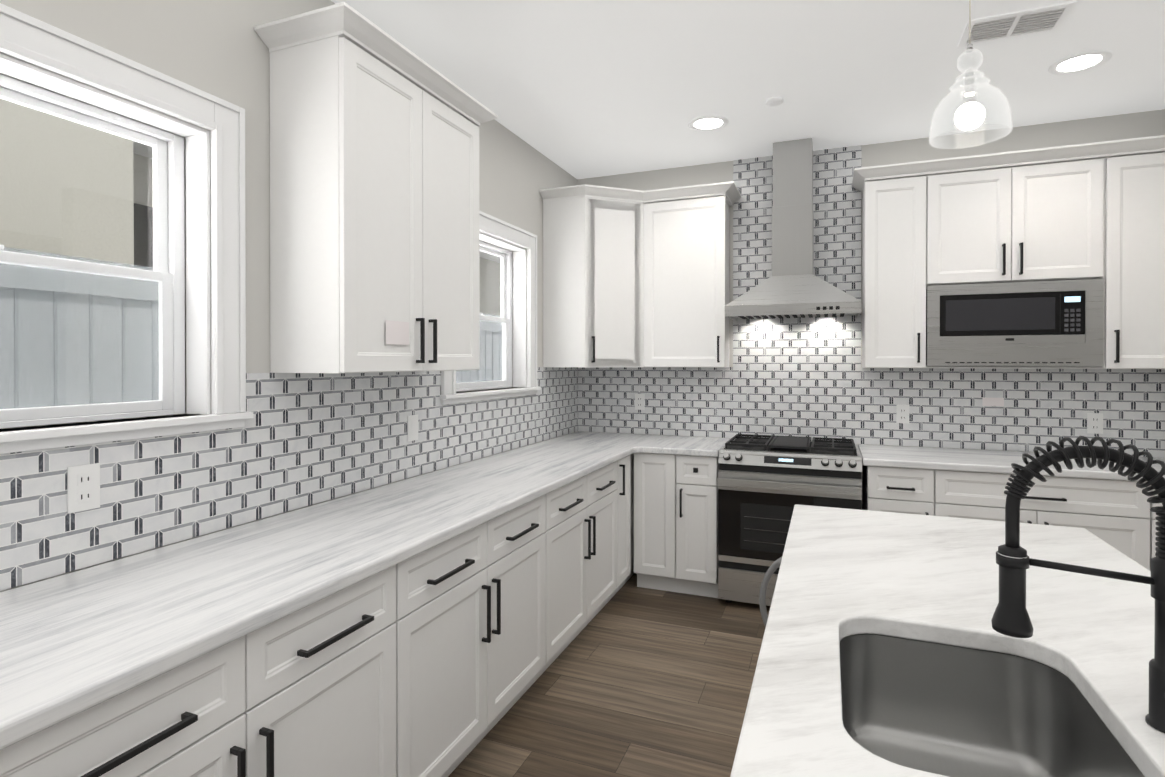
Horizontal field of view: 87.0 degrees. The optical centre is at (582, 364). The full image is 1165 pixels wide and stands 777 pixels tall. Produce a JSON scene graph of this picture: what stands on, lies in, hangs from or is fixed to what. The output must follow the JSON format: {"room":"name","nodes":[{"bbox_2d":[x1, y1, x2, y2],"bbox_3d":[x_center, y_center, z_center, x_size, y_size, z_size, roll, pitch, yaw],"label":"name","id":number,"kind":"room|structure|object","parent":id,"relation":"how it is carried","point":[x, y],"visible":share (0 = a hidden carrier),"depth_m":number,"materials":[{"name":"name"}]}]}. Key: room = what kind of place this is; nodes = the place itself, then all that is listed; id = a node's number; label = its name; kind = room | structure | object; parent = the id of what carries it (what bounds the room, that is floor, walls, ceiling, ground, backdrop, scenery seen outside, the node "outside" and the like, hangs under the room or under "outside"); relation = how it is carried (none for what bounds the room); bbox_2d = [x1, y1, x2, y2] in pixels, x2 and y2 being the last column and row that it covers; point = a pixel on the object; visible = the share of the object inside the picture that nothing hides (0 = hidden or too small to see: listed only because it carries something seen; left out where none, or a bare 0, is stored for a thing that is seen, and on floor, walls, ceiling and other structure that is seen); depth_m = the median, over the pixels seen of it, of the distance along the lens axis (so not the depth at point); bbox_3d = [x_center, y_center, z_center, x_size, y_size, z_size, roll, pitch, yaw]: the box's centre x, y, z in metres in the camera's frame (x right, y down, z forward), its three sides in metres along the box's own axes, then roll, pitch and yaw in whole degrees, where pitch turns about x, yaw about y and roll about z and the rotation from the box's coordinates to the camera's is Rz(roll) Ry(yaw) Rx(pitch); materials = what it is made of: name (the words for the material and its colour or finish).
{"room":"kitchen","nodes":[
{"label":"kitchen","id":0,"kind":"room"},
{"bbox_2d":[0,0,576,591],"bbox_3d":[-1.509,0.022,1.212,0.150,2.830,7.825,0,0,22],"label":"wall","id":1,"kind":"structure","parent":0,"point":[218,48],"depth_m":2.02,"materials":[{"name":"paint"}]},
{"bbox_2d":[0,3,252,453],"bbox_3d":[-1.387,-0.311,1.453,0.195,1.028,1.236,0,0,22],"label":"window","id":2,"kind":"structure","parent":1,"relation":"in","point":[221,399],"depth_m":1.83,"materials":[{"name":"white wood"}]},
{"bbox_2d":[0,247,158,408],"bbox_3d":[-1.476,-0.080,1.490,0.001,0.434,0.906,0,0,22],"label":"screen","id":3,"kind":"object","parent":2,"relation":"attached to","point":[69,287],"depth_m":1.69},
{"bbox_2d":[0,367,577,590],"bbox_3d":[-0.981,0.270,2.317,0.008,0.490,5.067,0,0,22],"label":"tile backsplash","id":4,"kind":"structure","parent":1,"relation":"attached to","point":[298,440],"depth_m":2.07,"materials":[{"name":"white tile"}]},
{"bbox_2d":[67,463,99,513],"bbox_3d":[-1.274,0.313,1.569,0.006,0.116,0.072,0,0,22],"label":"electrical outlet plate","id":5,"kind":"object","parent":4,"relation":"attached to","point":[83,487],"depth_m":1.56,"materials":[{"name":"white plastic"}]},
{"bbox_2d":[408,415,417,440],"bbox_3d":[-0.775,0.289,2.811,0.007,0.116,0.072,0,0,22],"label":"electrical outlet plate","id":6,"kind":"object","parent":4,"relation":"attached to","point":[412,419],"depth_m":2.80,"materials":[{"name":"white plastic"}]},
{"bbox_2d":[254,2,497,372],"bbox_3d":[-0.736,-0.550,2.413,0.382,1.151,0.952,0,0,22],"label":"upper cabinet","id":7,"kind":"object","parent":1,"relation":"attached to","point":[374,198],"visible":1,"depth_m":2.09,"materials":[{"name":"white wood"}]},
{"bbox_2d":[440,211,540,404],"bbox_3d":[-0.558,-0.322,3.522,0.195,1.028,1.065,0,0,22],"label":"window","id":8,"kind":"structure","parent":1,"relation":"in","point":[524,368],"depth_m":3.88,"materials":[{"name":"white wood"}]},
{"bbox_2d":[456,314,501,382],"bbox_3d":[-0.647,-0.091,3.559,0.001,0.434,0.735,0,0,22],"label":"screen","id":9,"kind":"object","parent":8,"relation":"attached to","point":[483,358],"depth_m":3.74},
{"bbox_2d":[448,573,770,776],"bbox_3d":[1.276,1.493,0.104,6.150,0.100,7.825,0,0,22],"label":"floor","id":10,"kind":"structure","parent":0,"point":[633,680],"depth_m":2.63,"materials":[{"name":"brown wood"}]},
{"bbox_2d":[0,561,403,776],"bbox_3d":[-1.005,0.998,1.423,0.627,0.874,0.982,0,0,22],"label":"base cabinet","id":11,"kind":"object","parent":10,"relation":"on","point":[317,690],"depth_m":1.36,"materials":[{"name":"white wood"}]},
{"bbox_2d":[0,431,659,749],"bbox_3d":[-0.661,0.536,2.179,0.690,0.040,5.086,0,0,22],"label":"countertop","id":12,"kind":"structure","parent":11,"relation":"on","point":[72,644],"depth_m":1.50,"materials":[{"name":"stone"}]},
{"bbox_2d":[404,492,551,776],"bbox_3d":[-0.636,0.993,2.343,0.627,0.874,1.000,0,0,22],"label":"base cabinet","id":13,"kind":"object","parent":10,"relation":"on","point":[437,660],"depth_m":2.15,"materials":[{"name":"white wood"}]},
{"bbox_2d":[552,460,619,662],"bbox_3d":[-0.268,0.988,3.262,0.627,0.874,0.980,0,0,22],"label":"base cabinet","id":14,"kind":"object","parent":10,"relation":"on","point":[586,510],"depth_m":3.10,"materials":[{"name":"white wood"}]},
{"bbox_2d":[620,454,631,587],"bbox_3d":[-0.038,0.985,3.836,0.627,0.874,0.258,0,0,22],"label":"base cabinet","id":15,"kind":"object","parent":10,"relation":"on","point":[626,462],"depth_m":3.77,"materials":[{"name":"white wood"}]},
{"bbox_2d":[632,453,633,574],"bbox_3d":[0.132,0.983,4.259,0.627,0.874,0.652,0,0,22],"label":"base cabinet","id":16,"kind":"object","parent":10,"relation":"on","point":[633,453],"depth_m":3.96,"materials":[{"name":"white wood"}]},
{"bbox_2d":[634,453,718,597],"bbox_3d":[0.672,0.984,4.038,0.520,0.874,0.660,0,0,22],"label":"base cabinet","id":17,"kind":"object","parent":10,"relation":"on","point":[675,523],"visible":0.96,"depth_m":3.77,"materials":[{"name":"white wood"}]},
{"bbox_2d":[644,435,730,456],"bbox_3d":[0.684,0.526,4.015,0.500,0.040,0.676,0,0,22],"label":"countertop","id":18,"kind":"structure","parent":17,"relation":"on","point":[667,444],"depth_m":3.87,"materials":[{"name":"stone"}]},
{"bbox_2d":[717,434,861,605],"bbox_3d":[1.274,0.948,3.765,0.777,0.949,0.704,0,0,22],"label":"range","id":19,"kind":"object","parent":10,"relation":"on","point":[765,484],"visible":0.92,"depth_m":3.55,"materials":[{"name":"silver metal"}]},
{"bbox_2d":[862,463,937,515],"bbox_3d":[1.826,0.986,3.593,0.322,0.874,0.627,0,0,22],"label":"base cabinet","id":20,"kind":"object","parent":10,"relation":"on","point":[885,489],"depth_m":3.30,"materials":[{"name":"white wood"}]},
{"bbox_2d":[938,470,1157,570],"bbox_3d":[2.393,0.988,3.366,0.899,0.874,0.627,0,0,22],"label":"base cabinet","id":21,"kind":"object","parent":10,"relation":"on","point":[1119,515],"depth_m":3.02,"materials":[{"name":"white wood"}]},
{"bbox_2d":[858,444,1164,481],"bbox_3d":[2.380,0.530,3.352,1.576,0.040,0.646,0,0,22],"label":"countertop","id":22,"kind":"structure","parent":21,"relation":"on","point":[974,460],"depth_m":3.29,"materials":[{"name":"stone"}]},
{"bbox_3d":[0.758,1.000,1.060,0.825,0.874,2.260,0,0,22],"label":"kitchen island","id":23,"kind":"object","parent":10,"relation":"on","visible":0},
{"bbox_2d":[759,557,781,626],"bbox_3d":[0.684,0.832,2.155,0.121,0.355,0.022,0,0,22],"label":"handle","id":24,"kind":"object","parent":23,"relation":"attached to","point":[774,566],"visible":0.58,"depth_m":2.16,"materials":[{"name":"grey metal"}]},
{"bbox_2d":[730,504,1164,776],"bbox_3d":[0.764,0.542,1.047,0.875,0.040,2.305,0,0,22],"label":"island countertop","id":25,"kind":"structure","parent":23,"relation":"on","point":[843,573],"depth_m":1.27,"materials":[{"name":"stone"}]},
{"bbox_2d":[840,634,1144,776],"bbox_3d":[0.625,0.671,0.996,0.440,0.214,0.566,0,0,22],"label":"sink","id":26,"kind":"object","parent":25,"relation":"in","point":[946,710],"visible":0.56,"depth_m":1.20,"materials":[{"name":"metal"}]},
{"bbox_2d":[991,436,1164,732],"bbox_3d":[0.755,0.315,0.892,0.260,0.416,0.116,0,0,22],"label":"faucet","id":27,"kind":"object","parent":25,"relation":"on","point":[1011,617],"visible":1,"depth_m":0.92,"materials":[{"name":"black metal"}]},
{"bbox_2d":[331,0,1164,178],"bbox_3d":[1.276,-1.437,0.088,6.150,0.100,7.825,0,0,22],"label":"ceiling","id":28,"kind":"structure","parent":0,"point":[579,89],"depth_m":2.89,"materials":[{"name":"paint"}]},
{"bbox_2d":[688,115,728,130],"bbox_3d":[0.732,-1.403,3.572,0.232,0.004,0.232,0,0,22],"label":"recessed light","id":29,"kind":"object","parent":28,"relation":"in","point":[708,123],"visible":1,"depth_m":3.57,"materials":[{"name":"white plastic"}]},
{"bbox_2d":[766,97,782,105],"bbox_3d":[1.019,-1.394,3.257,0.090,0.020,0.090,0,0,22],"label":"smoke detector","id":30,"kind":"object","parent":28,"relation":"attached to","point":[774,101],"visible":1,"depth_m":3.23,"materials":[{"name":"white plastic"}]},
{"bbox_2d":[954,0,984,129],"bbox_3d":[0.960,-0.989,1.521,0.120,0.810,0.120,0,0,22],"label":"pendant light","id":31,"kind":"object","parent":28,"relation":"hanging from","point":[972,103],"visible":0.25,"depth_m":1.51,"materials":[{"name":"glass"}]},
{"bbox_2d":[929,49,1012,148],"bbox_3d":[0.960,-0.673,1.523,0.176,0.216,0.176,0,0,22],"label":"shade","id":32,"kind":"object","parent":31,"relation":"hanging from","point":[992,90],"visible":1,"depth_m":1.51,"materials":[{"name":"clear glass"}]},
{"bbox_2d":[958,1,1076,46],"bbox_3d":[1.773,-1.397,2.526,0.360,0.007,0.220,0,0,22],"label":"ceiling vent","id":33,"kind":"object","parent":28,"relation":"in","point":[1029,22],"visible":0.98,"depth_m":2.51,"materials":[{"name":"white metal"}]},
{"bbox_2d":[1048,50,1111,74],"bbox_3d":[2.304,-1.399,2.848,0.232,0.004,0.232,0,0,22],"label":"recessed light","id":34,"kind":"object","parent":28,"relation":"in","point":[1080,62],"visible":1,"depth_m":2.84,"materials":[{"name":"white plastic"}]},
{"bbox_2d":[577,109,1164,457],"bbox_3d":[2.773,0.009,3.630,6.000,2.830,0.150,0,0,22],"label":"wall","id":35,"kind":"structure","parent":0,"point":[1108,128],"depth_m":3.76,"materials":[{"name":"paint"}]},
{"bbox_2d":[539,181,740,367],"bbox_3d":[0.403,-0.571,4.133,1.217,1.173,0.667,0,0,22],"label":"upper cabinet","id":36,"kind":"object","parent":35,"relation":"attached to","point":[635,278],"visible":1,"depth_m":4.05,"materials":[{"name":"white wood"}]},
{"bbox_2d":[725,138,860,320],"bbox_3d":[1.321,-0.853,3.856,0.768,1.106,0.482,0,0,22],"label":"range hood","id":37,"kind":"object","parent":35,"relation":"attached to","point":[793,285],"visible":1,"depth_m":3.81,"materials":[{"name":"silver metal"}]},
{"bbox_2d":[578,145,1164,457],"bbox_3d":[1.597,-0.451,4.014,3.530,1.914,0.008,0,0,22],"label":"tile backsplash","id":38,"kind":"structure","parent":35,"relation":"attached to","point":[801,377],"depth_m":3.99,"materials":[{"name":"white tile"}]},
{"bbox_2d":[635,394,644,409],"bbox_3d":[0.417,0.268,4.482,0.072,0.116,0.006,0,0,22],"label":"electrical outlet plate","id":39,"kind":"object","parent":38,"relation":"attached to","point":[639,398],"depth_m":4.48,"materials":[{"name":"white plastic"}]},
{"bbox_2d":[896,405,908,423],"bbox_3d":[2.008,0.308,3.845,0.072,0.116,0.006,0,0,22],"label":"electrical outlet plate","id":40,"kind":"object","parent":38,"relation":"attached to","point":[902,411],"depth_m":3.84,"materials":[{"name":"white plastic"}]},
{"bbox_2d":[982,397,1003,405],"bbox_3d":[2.454,0.221,3.669,0.109,0.050,0.002,0,0,22],"label":"electrical outlet plate","id":41,"kind":"object","parent":38,"relation":"attached to","point":[985,401],"depth_m":3.67,"materials":[{"name":"white plastic"}]},
{"bbox_2d":[1087,413,1102,433],"bbox_3d":[2.910,0.331,3.483,0.072,0.116,0.006,0,0,22],"label":"electrical outlet plate","id":42,"kind":"object","parent":38,"relation":"attached to","point":[1094,420],"depth_m":3.48,"materials":[{"name":"white plastic"}]},
{"bbox_2d":[860,160,931,367],"bbox_3d":[1.883,-0.569,3.726,0.323,1.172,0.322,0,0,22],"label":"upper cabinet","id":43,"kind":"object","parent":35,"relation":"attached to","point":[897,198],"depth_m":3.58,"materials":[{"name":"white wood"}]},
{"bbox_2d":[932,143,1103,284],"bbox_3d":[2.412,-0.807,3.513,0.817,0.693,0.322,0,0,22],"label":"upper cabinet","id":44,"kind":"object","parent":35,"relation":"attached to","point":[1095,210],"depth_m":3.35,"materials":[{"name":"white wood"}]},
{"bbox_2d":[926,279,1103,366],"bbox_3d":[2.406,-0.223,3.501,0.811,0.461,0.300,0,0,22],"label":"microwave","id":45,"kind":"object","parent":44,"relation":"attached to","point":[1058,323],"visible":0.98,"depth_m":3.35,"materials":[{"name":"silver metal"}]},
{"bbox_2d":[1076,135,1164,368],"bbox_3d":[2.982,-0.566,3.286,0.410,1.172,0.322,0,0,22],"label":"upper cabinet","id":46,"kind":"object","parent":35,"relation":"attached to","point":[1132,260],"depth_m":3.17,"materials":[{"name":"white wood"}]},
{"label":"outside","id":47,"kind":"structure","parent":0,"visible":0},
{"bbox_3d":[-5.398,2.449,3.632,8.840,0.050,15.000,0,0,22],"label":"ground","id":48,"kind":"structure","parent":47,"visible":0},
{"bbox_2d":[0,98,500,317],"bbox_3d":[-6.530,-1.829,4.062,6.400,8.500,15.000,0,0,22],"label":"building","id":49,"kind":"structure","parent":48,"relation":"on","point":[97,198],"depth_m":3.98,"materials":[{"name":"paint"}]},
{"bbox_2d":[0,263,501,408],"bbox_3d":[-2.450,0.947,2.981,0.110,2.960,14.000,0,0,22],"label":"fence","id":50,"kind":"object","parent":48,"relation":"on","point":[128,304],"depth_m":2.98,"materials":[{"name":"white plastic"}]}
]}

